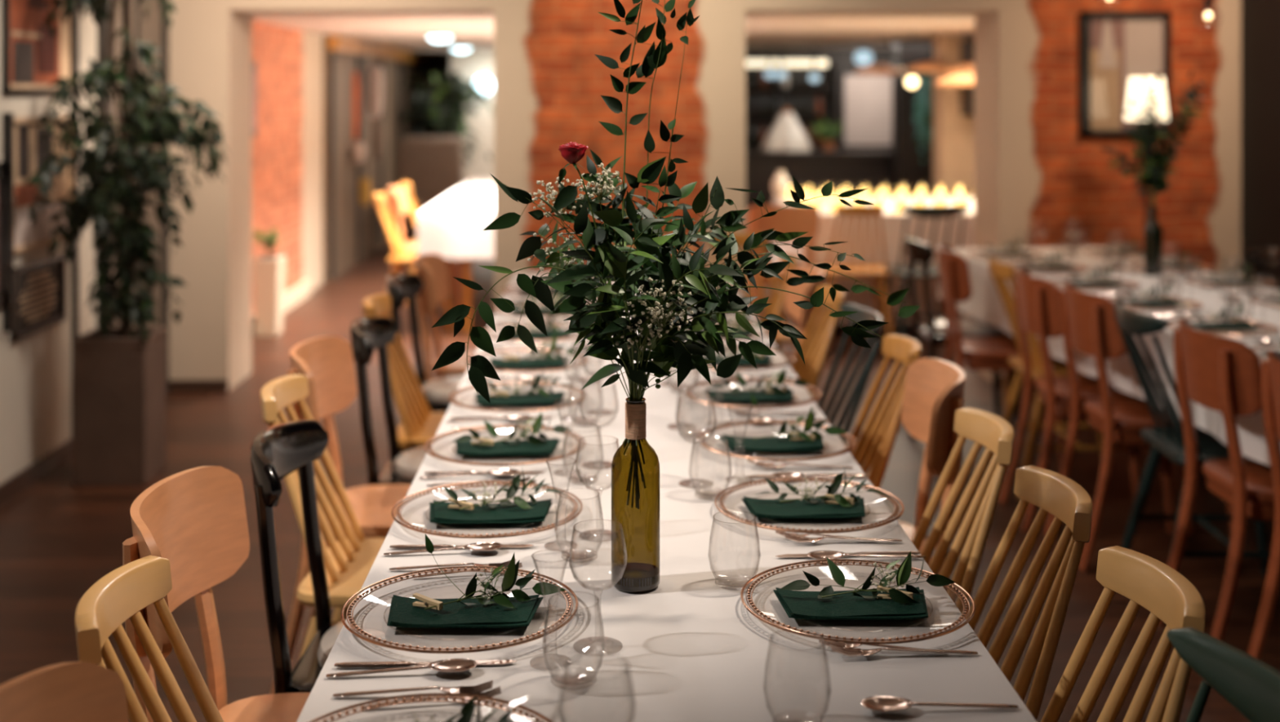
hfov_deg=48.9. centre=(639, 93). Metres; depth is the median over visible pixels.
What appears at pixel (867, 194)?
candle
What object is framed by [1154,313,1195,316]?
spoon
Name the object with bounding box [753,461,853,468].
fork
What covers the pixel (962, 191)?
candle
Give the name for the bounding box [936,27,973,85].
pendant lamp
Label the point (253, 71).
print
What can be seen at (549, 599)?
glass
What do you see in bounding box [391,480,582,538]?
charger plate
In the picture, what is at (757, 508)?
napkin
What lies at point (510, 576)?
sprig
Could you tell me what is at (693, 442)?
glass
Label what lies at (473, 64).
wall
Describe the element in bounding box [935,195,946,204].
glass
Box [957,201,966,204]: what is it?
candle
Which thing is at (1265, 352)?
napkin
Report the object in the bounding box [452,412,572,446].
sprig
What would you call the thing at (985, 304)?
tablecloth
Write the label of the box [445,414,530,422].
spoon
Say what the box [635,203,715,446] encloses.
branch
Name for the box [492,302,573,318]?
charger plate
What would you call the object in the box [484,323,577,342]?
charger plate
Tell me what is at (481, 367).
branch
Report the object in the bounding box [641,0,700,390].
branch
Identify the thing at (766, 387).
clothespin
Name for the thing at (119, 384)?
planter
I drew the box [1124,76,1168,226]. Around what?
floor lamp
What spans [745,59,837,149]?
bar shelf
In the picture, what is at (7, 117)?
picture frame
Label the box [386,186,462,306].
chair
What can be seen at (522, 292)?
napkin
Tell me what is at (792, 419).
knife
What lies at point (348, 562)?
spindle chair
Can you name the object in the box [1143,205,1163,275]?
wine bottle
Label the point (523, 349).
charger plate
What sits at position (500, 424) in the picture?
fork
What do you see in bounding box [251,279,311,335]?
baseboard
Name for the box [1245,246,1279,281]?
chair
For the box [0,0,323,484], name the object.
wall
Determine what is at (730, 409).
fork
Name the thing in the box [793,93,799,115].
liquor bottle
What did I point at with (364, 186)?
hanging lantern
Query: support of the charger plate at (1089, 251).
on the tablecloth at (985, 304)
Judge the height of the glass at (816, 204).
0.116 m
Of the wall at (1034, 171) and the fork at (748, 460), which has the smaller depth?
the fork at (748, 460)
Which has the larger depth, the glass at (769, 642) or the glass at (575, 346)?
the glass at (575, 346)
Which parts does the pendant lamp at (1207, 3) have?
bulb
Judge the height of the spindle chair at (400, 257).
0.856 m
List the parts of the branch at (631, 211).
stem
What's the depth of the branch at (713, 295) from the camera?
2.06 m
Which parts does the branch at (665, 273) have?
stem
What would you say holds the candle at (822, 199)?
on the glass at (822, 199)
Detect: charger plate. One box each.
[309,693,552,721]
[340,566,578,653]
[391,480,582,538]
[423,424,585,466]
[448,381,587,413]
[466,348,589,373]
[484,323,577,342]
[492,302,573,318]
[502,285,570,297]
[677,320,768,340]
[684,378,822,408]
[697,421,856,461]
[707,346,795,370]
[714,477,904,533]
[724,303,751,315]
[740,559,975,644]
[968,249,1044,260]
[1009,262,1088,274]
[1049,277,1140,291]
[1084,248,1143,258]
[1108,296,1202,311]
[1130,262,1215,273]
[1167,317,1279,337]
[1184,276,1278,289]
[1249,293,1279,306]
[1249,345,1279,361]
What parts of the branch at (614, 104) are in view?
stem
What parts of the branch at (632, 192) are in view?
stem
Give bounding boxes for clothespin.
[413,593,443,610]
[448,497,474,510]
[471,436,493,445]
[488,389,508,396]
[502,354,519,360]
[764,386,785,392]
[790,431,814,440]
[825,493,853,505]
[876,586,912,599]
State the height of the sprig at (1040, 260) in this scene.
0.061 m
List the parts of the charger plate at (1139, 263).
dish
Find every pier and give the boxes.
[892,40,933,196]
[933,34,973,196]
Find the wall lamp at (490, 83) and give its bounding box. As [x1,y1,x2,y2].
[473,75,493,95]
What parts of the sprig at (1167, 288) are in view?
stem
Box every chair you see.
[0,662,128,721]
[74,555,223,721]
[122,466,310,721]
[250,419,346,693]
[260,373,385,661]
[270,336,411,694]
[350,316,428,485]
[362,293,446,453]
[373,192,456,332]
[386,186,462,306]
[386,273,464,454]
[400,182,475,306]
[413,253,475,382]
[611,233,697,258]
[709,232,810,351]
[745,204,819,337]
[759,253,799,333]
[784,266,825,360]
[791,285,845,398]
[817,204,893,334]
[817,302,884,444]
[846,334,922,491]
[880,204,970,341]
[897,358,965,592]
[902,236,1021,439]
[911,407,1014,614]
[936,244,1065,470]
[965,465,1093,721]
[988,257,1141,499]
[999,268,1174,533]
[1040,546,1205,721]
[1044,283,1242,572]
[1113,297,1271,576]
[1159,320,1274,641]
[1167,627,1279,721]
[1199,467,1204,475]
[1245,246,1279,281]
[1247,351,1279,660]
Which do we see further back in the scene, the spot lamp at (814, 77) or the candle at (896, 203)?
the spot lamp at (814, 77)
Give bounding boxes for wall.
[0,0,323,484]
[168,0,1240,391]
[323,34,433,283]
[426,55,450,135]
[450,50,493,182]
[745,48,892,149]
[1240,0,1279,288]
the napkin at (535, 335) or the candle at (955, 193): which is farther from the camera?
the candle at (955, 193)
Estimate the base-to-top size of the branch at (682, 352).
0.217 m
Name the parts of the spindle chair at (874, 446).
rail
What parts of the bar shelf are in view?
shelf, shelf, shelf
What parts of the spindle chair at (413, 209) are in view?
rail, leg, seat, leg, leg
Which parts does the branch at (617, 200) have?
stem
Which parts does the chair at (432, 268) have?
leg, panel, leg, seat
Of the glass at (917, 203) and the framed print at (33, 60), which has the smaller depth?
the framed print at (33, 60)
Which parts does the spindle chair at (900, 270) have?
leg, leg, seat, rail, leg, leg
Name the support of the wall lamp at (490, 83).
attached to the wall at (473, 64)
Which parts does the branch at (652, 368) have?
stem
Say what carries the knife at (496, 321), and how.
on the tablecloth at (691, 650)
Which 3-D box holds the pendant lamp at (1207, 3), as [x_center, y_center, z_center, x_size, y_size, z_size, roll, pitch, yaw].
[2.262,-0.731,5.600,0.100,0.959,0.100,0,0,-2]
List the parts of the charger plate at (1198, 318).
dish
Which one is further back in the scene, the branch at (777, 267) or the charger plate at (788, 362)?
the charger plate at (788, 362)
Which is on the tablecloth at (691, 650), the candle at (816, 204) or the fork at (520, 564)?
the fork at (520, 564)
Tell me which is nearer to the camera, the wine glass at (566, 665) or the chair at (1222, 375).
the wine glass at (566, 665)
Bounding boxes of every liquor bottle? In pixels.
[749,66,755,87]
[749,93,755,115]
[749,124,755,145]
[760,66,766,87]
[760,93,766,115]
[760,124,766,145]
[771,66,777,87]
[771,93,777,115]
[782,66,788,87]
[782,93,788,111]
[793,66,799,87]
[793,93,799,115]
[804,66,810,87]
[804,93,810,115]
[804,124,810,143]
[815,66,822,87]
[815,93,822,115]
[815,124,822,145]
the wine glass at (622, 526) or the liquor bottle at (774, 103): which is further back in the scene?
the liquor bottle at (774, 103)
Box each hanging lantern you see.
[350,39,365,162]
[352,71,359,138]
[359,39,370,204]
[366,41,383,116]
[372,40,382,159]
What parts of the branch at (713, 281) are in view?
stem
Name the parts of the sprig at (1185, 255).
stem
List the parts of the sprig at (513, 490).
stem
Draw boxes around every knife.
[334,660,516,667]
[389,544,533,549]
[424,471,544,474]
[449,417,552,419]
[484,377,557,378]
[493,346,557,347]
[494,320,567,322]
[710,377,799,380]
[724,418,827,422]
[746,473,866,477]
[775,551,919,557]
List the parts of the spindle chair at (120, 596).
rail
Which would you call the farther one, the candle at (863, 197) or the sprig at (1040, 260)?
the candle at (863, 197)
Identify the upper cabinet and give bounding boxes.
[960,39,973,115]
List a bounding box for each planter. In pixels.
[72,327,166,486]
[252,254,285,337]
[383,136,464,244]
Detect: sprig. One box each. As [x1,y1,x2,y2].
[412,691,521,721]
[424,534,564,610]
[431,467,571,510]
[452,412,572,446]
[486,368,578,396]
[509,313,569,332]
[510,334,582,360]
[514,292,564,309]
[706,368,811,394]
[715,337,787,359]
[726,311,761,331]
[751,393,847,442]
[754,466,893,507]
[779,551,955,604]
[985,238,1030,251]
[1022,248,1072,264]
[1067,263,1121,279]
[1102,236,1143,250]
[1124,281,1182,299]
[1163,248,1198,263]
[1190,302,1255,322]
[1206,262,1258,279]
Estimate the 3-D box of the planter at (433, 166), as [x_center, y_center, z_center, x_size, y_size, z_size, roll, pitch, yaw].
[-1.989,0.950,13.225,0.760,1.080,0.595,0,0,-2]
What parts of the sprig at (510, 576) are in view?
stem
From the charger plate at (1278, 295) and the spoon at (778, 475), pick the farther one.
the charger plate at (1278, 295)
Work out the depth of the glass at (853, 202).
8.70 m
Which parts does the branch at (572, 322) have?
stem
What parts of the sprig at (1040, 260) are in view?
stem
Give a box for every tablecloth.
[297,271,1036,721]
[417,177,493,258]
[771,196,973,324]
[937,246,1279,466]
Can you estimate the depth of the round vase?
9.89 m
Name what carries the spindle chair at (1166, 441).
on the floor
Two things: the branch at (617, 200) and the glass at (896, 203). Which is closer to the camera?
the branch at (617, 200)
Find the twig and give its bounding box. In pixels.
[639,325,677,399]
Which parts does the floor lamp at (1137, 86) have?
lamp shade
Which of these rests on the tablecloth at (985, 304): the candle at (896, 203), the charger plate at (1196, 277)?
the charger plate at (1196, 277)
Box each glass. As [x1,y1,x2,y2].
[532,555,568,656]
[542,599,605,691]
[549,473,577,546]
[554,493,604,564]
[558,665,635,721]
[562,426,604,484]
[568,381,603,426]
[568,525,626,641]
[572,346,603,384]
[575,441,618,531]
[579,385,618,427]
[664,372,699,398]
[666,370,697,392]
[675,388,711,439]
[675,399,716,484]
[688,441,731,500]
[707,518,760,591]
[763,641,831,721]
[786,185,794,199]
[800,195,805,204]
[805,185,813,199]
[809,190,819,208]
[809,196,818,207]
[816,192,825,204]
[831,195,839,202]
[831,196,840,212]
[837,191,845,204]
[843,186,852,199]
[852,196,860,204]
[857,187,865,195]
[857,191,866,204]
[862,186,871,199]
[871,193,882,204]
[871,193,883,205]
[875,188,884,197]
[877,191,886,204]
[881,186,889,199]
[892,193,902,208]
[893,195,904,212]
[896,188,905,198]
[898,186,908,199]
[898,188,906,204]
[912,194,922,205]
[914,186,924,198]
[914,196,925,205]
[915,190,926,204]
[917,186,927,198]
[933,188,942,198]
[933,190,944,204]
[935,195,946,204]
[936,186,946,198]
[937,191,945,201]
[953,191,964,204]
[954,188,962,201]
[955,186,964,195]
[956,191,966,201]
[956,193,968,204]
[1217,274,1241,299]
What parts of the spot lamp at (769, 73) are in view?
rod, bulb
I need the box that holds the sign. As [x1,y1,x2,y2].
[9,253,66,342]
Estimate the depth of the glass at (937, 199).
8.99 m
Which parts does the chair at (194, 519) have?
leg, panel, leg, seat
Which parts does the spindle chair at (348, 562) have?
rail, leg, leg, seat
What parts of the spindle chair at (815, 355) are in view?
rail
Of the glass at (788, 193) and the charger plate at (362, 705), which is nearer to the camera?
the charger plate at (362, 705)
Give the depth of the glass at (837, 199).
8.97 m
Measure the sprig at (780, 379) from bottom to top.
0.065 m
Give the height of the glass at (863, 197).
0.116 m
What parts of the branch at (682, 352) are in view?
stem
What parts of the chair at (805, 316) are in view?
leg, leg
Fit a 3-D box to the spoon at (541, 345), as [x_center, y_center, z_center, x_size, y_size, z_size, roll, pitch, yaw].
[-0.365,0.733,4.060,0.190,0.010,0.040,0,0,-6]
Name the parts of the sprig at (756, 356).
stem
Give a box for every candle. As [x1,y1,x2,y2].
[786,190,794,199]
[805,190,813,199]
[809,201,818,207]
[811,198,819,208]
[817,195,825,204]
[831,198,839,202]
[831,201,839,212]
[837,196,845,204]
[857,195,865,204]
[862,190,870,199]
[872,198,881,204]
[873,201,881,205]
[876,192,884,195]
[877,195,885,204]
[881,190,888,199]
[893,198,902,208]
[894,201,902,212]
[898,195,905,204]
[899,190,907,199]
[914,198,922,205]
[915,201,924,205]
[917,195,925,204]
[918,190,926,198]
[934,192,942,198]
[934,198,942,204]
[937,189,945,195]
[937,195,945,201]
[937,201,945,204]
[954,192,962,201]
[955,189,964,195]
[955,198,963,204]
[956,195,964,201]
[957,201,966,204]
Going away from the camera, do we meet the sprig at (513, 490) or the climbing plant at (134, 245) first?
the sprig at (513, 490)
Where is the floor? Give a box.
[0,231,1279,721]
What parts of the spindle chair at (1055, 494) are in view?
rail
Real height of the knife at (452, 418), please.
0.005 m
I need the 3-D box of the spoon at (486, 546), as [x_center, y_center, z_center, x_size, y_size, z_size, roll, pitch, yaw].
[-0.315,0.733,2.256,0.190,0.010,0.040,0,0,-5]
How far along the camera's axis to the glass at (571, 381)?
3.12 m
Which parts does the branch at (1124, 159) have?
stem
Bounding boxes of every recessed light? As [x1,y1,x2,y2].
[425,34,454,42]
[448,46,472,52]
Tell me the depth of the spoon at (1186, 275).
5.66 m
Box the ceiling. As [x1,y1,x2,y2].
[251,14,973,55]
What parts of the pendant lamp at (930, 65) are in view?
lamp shade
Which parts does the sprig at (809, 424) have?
stem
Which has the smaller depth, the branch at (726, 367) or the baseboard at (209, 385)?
the branch at (726, 367)
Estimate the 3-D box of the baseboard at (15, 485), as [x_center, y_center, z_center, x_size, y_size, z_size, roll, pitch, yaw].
[-2.243,1.455,2.514,0.015,0.070,7.150,0,0,-2]
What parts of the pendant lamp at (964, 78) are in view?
lamp shade, cord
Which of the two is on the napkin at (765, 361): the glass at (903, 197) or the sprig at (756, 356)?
the sprig at (756, 356)
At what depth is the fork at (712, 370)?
3.69 m
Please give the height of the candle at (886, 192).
0.060 m
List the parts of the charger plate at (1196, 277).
dish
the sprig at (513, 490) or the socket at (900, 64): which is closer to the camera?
the sprig at (513, 490)
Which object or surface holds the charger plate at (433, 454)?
on the tablecloth at (691, 650)
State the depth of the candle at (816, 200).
8.97 m
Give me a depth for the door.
6.76 m
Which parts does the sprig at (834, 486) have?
stem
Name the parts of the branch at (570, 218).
stem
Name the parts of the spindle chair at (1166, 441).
rail, leg, leg, seat, leg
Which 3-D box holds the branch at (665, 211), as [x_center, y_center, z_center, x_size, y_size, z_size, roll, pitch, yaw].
[0.008,0.350,2.086,0.108,0.491,0.063,0,0,-2]
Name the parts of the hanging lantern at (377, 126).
cord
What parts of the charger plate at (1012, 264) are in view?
dish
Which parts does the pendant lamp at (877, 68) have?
cord, lamp shade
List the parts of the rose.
stem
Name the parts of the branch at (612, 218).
stem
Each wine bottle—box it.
[611,397,659,592]
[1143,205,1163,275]
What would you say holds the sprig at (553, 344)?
on the napkin at (495, 362)
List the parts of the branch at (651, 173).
stem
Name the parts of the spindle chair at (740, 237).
rail, leg, seat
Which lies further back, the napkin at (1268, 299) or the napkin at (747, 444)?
the napkin at (1268, 299)
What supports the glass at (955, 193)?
on the tablecloth at (892, 221)
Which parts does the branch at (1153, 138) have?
stem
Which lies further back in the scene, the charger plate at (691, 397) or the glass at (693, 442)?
the charger plate at (691, 397)
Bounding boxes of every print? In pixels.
[0,162,8,307]
[2,0,75,93]
[13,115,74,253]
[17,260,60,333]
[251,69,255,130]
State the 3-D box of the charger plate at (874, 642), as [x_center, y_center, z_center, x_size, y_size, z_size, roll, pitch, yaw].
[0.309,0.727,2.009,0.331,0.016,0.331,0,0,-21]
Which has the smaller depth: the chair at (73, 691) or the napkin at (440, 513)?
the chair at (73, 691)
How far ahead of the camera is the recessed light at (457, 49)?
13.83 m
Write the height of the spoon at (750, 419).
0.010 m
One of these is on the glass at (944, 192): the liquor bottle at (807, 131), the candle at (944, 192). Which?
the candle at (944, 192)
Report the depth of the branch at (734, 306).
2.05 m
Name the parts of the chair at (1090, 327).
leg, panel, leg, seat frame, seat, leg, leg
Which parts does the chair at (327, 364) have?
leg, panel, leg, seat frame, seat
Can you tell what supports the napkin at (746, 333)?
on the glass plate
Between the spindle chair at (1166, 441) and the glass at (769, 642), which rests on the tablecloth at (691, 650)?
the glass at (769, 642)
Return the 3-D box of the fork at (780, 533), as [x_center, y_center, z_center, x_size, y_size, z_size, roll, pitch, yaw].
[0.308,0.732,2.326,0.167,0.012,0.019,0,0,6]
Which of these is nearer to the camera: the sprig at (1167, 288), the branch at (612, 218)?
the branch at (612, 218)
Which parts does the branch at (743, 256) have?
stem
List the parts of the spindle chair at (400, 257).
rail, leg, leg, seat, leg, leg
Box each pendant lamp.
[855,36,902,74]
[897,38,902,70]
[904,34,951,71]
[906,31,918,88]
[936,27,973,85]
[943,31,973,74]
[1194,0,1222,25]
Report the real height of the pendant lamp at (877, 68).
0.303 m
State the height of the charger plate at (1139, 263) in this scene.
0.016 m
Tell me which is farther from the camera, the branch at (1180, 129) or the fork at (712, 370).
the branch at (1180, 129)
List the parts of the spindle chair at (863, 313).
rail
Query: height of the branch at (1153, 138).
0.592 m
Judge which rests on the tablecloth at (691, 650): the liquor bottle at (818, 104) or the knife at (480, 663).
the knife at (480, 663)
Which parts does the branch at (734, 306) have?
stem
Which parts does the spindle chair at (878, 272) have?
leg, leg, seat, rail, leg, leg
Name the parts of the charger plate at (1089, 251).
dish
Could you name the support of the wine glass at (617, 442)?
on the tablecloth at (691, 650)
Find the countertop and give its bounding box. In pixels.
[745,149,892,253]
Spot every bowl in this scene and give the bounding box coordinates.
[532,558,568,613]
[568,528,626,591]
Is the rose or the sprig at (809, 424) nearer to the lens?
the rose
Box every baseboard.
[0,438,72,506]
[168,375,1035,392]
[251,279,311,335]
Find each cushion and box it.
[317,620,346,668]
[393,445,428,480]
[422,374,464,402]
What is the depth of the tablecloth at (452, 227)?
8.65 m
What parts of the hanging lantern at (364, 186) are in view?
cord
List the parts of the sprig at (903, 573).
stem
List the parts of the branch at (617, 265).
stem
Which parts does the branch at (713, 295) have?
stem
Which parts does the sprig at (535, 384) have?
stem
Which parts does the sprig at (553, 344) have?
stem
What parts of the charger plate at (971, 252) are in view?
dish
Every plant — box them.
[25,0,229,343]
[251,226,280,256]
[400,67,493,164]
[807,116,844,151]
[912,38,933,164]
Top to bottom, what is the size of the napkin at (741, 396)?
0.011 m
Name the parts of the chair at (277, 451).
leg, rail, leg, seat frame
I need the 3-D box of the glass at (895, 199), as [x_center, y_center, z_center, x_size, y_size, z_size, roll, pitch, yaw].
[1.649,0.676,8.999,0.068,0.116,0.068,0,0,-2]
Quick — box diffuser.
[427,35,452,42]
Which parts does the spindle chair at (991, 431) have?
rail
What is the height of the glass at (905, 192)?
0.116 m
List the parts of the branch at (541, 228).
stem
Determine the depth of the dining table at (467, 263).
8.75 m
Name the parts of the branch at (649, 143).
stem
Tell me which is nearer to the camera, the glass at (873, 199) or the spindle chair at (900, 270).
the spindle chair at (900, 270)
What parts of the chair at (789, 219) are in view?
leg, seat frame, seat, panel, leg, leg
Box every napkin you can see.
[386,595,543,628]
[429,498,552,524]
[456,438,560,456]
[475,391,565,405]
[489,356,569,368]
[511,328,571,338]
[512,307,567,314]
[518,288,563,295]
[684,327,753,336]
[697,307,737,312]
[702,355,771,365]
[703,388,793,402]
[719,433,824,452]
[741,496,865,519]
[773,586,928,620]
[977,251,1031,256]
[1017,264,1073,270]
[1061,279,1124,286]
[1094,249,1143,254]
[1122,297,1184,306]
[1141,262,1200,268]
[1189,320,1259,329]
[1196,278,1262,284]
[1260,350,1279,355]
[1264,297,1279,302]
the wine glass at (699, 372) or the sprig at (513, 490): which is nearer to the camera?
the sprig at (513, 490)
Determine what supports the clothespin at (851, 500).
on the napkin at (757, 508)
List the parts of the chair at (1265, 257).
leg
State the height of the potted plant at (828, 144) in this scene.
0.330 m
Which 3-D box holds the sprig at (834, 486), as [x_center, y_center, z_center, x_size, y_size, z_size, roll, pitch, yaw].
[0.323,0.690,2.488,0.250,0.061,0.080,0,0,5]
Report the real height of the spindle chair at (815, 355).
0.856 m
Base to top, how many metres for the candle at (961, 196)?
0.060 m
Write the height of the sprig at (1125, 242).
0.061 m
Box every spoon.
[325,658,477,677]
[383,542,502,555]
[419,469,519,479]
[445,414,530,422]
[465,375,537,381]
[493,344,542,349]
[494,319,548,324]
[724,345,779,349]
[728,376,796,381]
[746,417,831,422]
[771,472,869,478]
[807,551,925,559]
[861,696,1018,712]
[1003,260,1032,262]
[1036,275,1079,278]
[1097,292,1130,295]
[1128,259,1171,262]
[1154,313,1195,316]
[1180,274,1226,276]
[1239,338,1274,342]
[1242,290,1279,293]
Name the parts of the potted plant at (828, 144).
pot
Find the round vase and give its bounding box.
[771,171,790,198]
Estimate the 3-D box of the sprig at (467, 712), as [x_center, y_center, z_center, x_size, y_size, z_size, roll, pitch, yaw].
[-0.216,0.690,1.540,0.250,0.061,0.080,0,0,-9]
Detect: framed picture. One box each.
[251,62,257,137]
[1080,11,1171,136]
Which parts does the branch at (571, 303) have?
stem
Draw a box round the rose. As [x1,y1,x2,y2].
[558,141,635,400]
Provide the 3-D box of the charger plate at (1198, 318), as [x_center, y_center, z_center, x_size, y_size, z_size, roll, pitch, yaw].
[1.797,0.727,4.348,0.331,0.016,0.331,0,0,-18]
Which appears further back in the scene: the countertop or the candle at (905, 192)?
the countertop
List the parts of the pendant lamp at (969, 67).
lamp shade, cord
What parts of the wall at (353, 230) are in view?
post, post, cornice, post, post, post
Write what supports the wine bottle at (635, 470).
on the tablecloth at (691, 650)
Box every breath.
[527,225,630,399]
[529,177,630,398]
[574,162,633,400]
[615,315,662,400]
[626,277,693,400]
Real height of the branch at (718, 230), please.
0.418 m
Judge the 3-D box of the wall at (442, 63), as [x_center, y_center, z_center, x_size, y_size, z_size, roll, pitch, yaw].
[-1.310,0.512,17.445,3.150,1.955,0.150,0,0,-2]
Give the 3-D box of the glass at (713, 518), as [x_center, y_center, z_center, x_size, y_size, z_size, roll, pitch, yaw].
[0.141,0.686,2.110,0.079,0.103,0.079,0,0,19]
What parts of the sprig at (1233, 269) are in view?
stem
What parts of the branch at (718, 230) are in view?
stem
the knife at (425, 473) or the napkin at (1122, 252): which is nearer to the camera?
the knife at (425, 473)
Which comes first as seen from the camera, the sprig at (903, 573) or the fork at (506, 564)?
the sprig at (903, 573)
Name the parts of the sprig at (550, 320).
stem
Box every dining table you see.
[462,258,471,333]
[1003,371,1013,408]
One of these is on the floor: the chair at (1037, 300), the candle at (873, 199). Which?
the chair at (1037, 300)
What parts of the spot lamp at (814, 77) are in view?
rod, bulb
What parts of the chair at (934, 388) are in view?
seat, leg, panel, leg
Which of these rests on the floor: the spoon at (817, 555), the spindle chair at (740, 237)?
the spindle chair at (740, 237)
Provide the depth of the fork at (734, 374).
3.67 m
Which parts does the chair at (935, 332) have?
leg, rail, leg, seat frame, leg, leg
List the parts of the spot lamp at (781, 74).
rod, bulb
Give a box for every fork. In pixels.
[333,680,493,697]
[364,686,501,709]
[389,559,515,570]
[413,563,522,578]
[426,476,530,486]
[450,480,536,490]
[451,424,531,429]
[468,423,545,433]
[488,382,551,388]
[498,349,557,355]
[711,368,772,375]
[715,371,790,375]
[726,407,798,414]
[732,408,817,414]
[746,459,825,467]
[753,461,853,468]
[775,530,877,542]
[783,533,902,542]
[818,640,936,653]
[829,644,977,657]
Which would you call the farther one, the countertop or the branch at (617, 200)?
the countertop
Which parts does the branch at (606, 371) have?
stem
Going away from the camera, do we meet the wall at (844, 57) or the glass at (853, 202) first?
the glass at (853, 202)
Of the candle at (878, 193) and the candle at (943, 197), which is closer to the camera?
the candle at (943, 197)
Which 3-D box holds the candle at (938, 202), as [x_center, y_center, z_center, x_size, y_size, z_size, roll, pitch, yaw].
[1.870,0.703,8.735,0.054,0.060,0.054,0,0,-2]
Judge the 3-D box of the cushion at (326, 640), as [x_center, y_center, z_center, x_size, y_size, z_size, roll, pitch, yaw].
[-0.434,1.025,2.640,0.336,0.042,0.336,0,0,0]
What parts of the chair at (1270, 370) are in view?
panel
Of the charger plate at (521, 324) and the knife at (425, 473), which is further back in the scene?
the charger plate at (521, 324)
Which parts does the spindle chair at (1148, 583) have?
rail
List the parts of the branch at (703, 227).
stem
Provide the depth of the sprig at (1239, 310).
4.36 m
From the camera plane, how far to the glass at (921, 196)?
9.26 m
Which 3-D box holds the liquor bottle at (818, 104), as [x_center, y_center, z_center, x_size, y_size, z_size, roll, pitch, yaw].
[1.803,0.112,14.185,0.064,0.212,0.062,0,0,-2]
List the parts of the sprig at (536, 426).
stem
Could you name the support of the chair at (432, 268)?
on the floor
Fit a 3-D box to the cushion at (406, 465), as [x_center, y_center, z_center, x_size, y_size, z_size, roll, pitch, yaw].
[-0.520,1.025,3.938,0.336,0.042,0.336,0,0,0]
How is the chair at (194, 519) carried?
on the floor
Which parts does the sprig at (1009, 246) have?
stem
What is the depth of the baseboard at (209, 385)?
7.01 m
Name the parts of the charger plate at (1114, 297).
dish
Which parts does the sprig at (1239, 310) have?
stem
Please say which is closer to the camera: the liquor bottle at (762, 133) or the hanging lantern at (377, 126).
the hanging lantern at (377, 126)
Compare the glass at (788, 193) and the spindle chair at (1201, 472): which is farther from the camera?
the glass at (788, 193)
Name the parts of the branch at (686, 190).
stem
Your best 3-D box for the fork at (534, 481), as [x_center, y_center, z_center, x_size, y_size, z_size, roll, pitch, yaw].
[-0.277,0.732,2.624,0.167,0.012,0.019,0,0,-10]
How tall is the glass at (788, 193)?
0.116 m
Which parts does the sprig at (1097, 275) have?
stem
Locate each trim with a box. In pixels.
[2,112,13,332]
[71,0,79,438]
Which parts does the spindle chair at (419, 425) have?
rail, leg, seat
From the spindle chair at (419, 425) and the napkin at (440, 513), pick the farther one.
the spindle chair at (419, 425)
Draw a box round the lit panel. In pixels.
[841,72,892,147]
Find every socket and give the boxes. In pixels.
[898,61,902,66]
[1204,0,1212,8]
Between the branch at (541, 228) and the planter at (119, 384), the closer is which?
the branch at (541, 228)
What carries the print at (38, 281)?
attached to the sign
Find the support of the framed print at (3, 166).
attached to the wall at (287, 147)
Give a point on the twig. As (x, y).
(658, 380)
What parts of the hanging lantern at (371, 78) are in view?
cord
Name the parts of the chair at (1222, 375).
leg, panel, leg, seat, seat frame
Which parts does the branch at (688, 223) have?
stem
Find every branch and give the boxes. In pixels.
[431,266,633,404]
[483,173,637,400]
[496,272,625,357]
[520,218,601,285]
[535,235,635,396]
[538,196,662,387]
[540,278,638,400]
[541,258,638,395]
[551,180,637,444]
[555,299,633,443]
[561,311,642,391]
[578,148,635,397]
[578,155,645,387]
[582,173,648,363]
[586,212,678,400]
[594,0,655,400]
[594,190,675,364]
[608,289,671,393]
[613,164,680,363]
[624,156,743,359]
[626,242,743,400]
[631,181,697,388]
[631,253,920,395]
[631,298,736,389]
[635,0,675,363]
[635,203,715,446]
[637,119,688,359]
[637,324,711,387]
[639,283,804,400]
[640,257,772,399]
[640,285,749,399]
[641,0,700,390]
[642,245,783,359]
[643,353,742,391]
[644,175,875,350]
[646,286,888,351]
[648,207,746,296]
[653,228,865,324]
[654,309,776,371]
[668,228,804,294]
[670,216,746,257]
[1100,96,1163,206]
[1135,71,1172,206]
[1149,69,1213,206]
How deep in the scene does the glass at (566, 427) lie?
2.66 m
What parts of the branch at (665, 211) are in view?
stem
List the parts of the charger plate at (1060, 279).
dish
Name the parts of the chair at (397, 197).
leg, panel, leg, seat, leg, leg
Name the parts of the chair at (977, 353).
leg, panel, leg, seat, seat frame, leg, leg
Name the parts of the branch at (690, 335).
stem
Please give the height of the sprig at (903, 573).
0.065 m
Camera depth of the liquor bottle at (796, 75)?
14.16 m
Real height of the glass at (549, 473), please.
0.139 m
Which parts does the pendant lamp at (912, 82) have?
cord, bulb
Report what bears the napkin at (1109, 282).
on the charger plate at (1060, 279)
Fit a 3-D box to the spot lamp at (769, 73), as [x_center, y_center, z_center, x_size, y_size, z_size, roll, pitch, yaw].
[1.254,-0.307,13.600,0.100,0.316,0.080,0,0,-2]
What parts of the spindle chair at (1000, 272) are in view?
rail, leg, leg, seat, leg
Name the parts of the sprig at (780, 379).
stem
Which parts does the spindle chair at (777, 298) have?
rail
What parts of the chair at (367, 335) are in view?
leg, rail, leg, seat frame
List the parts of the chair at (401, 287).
leg, rail, leg, seat frame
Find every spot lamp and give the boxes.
[764,45,774,78]
[776,45,786,79]
[808,45,819,82]
[853,45,872,65]
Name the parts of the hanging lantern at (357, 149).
cord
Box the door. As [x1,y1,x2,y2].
[97,0,168,395]
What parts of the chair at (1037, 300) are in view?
leg, leg, panel, seat frame, seat, leg, leg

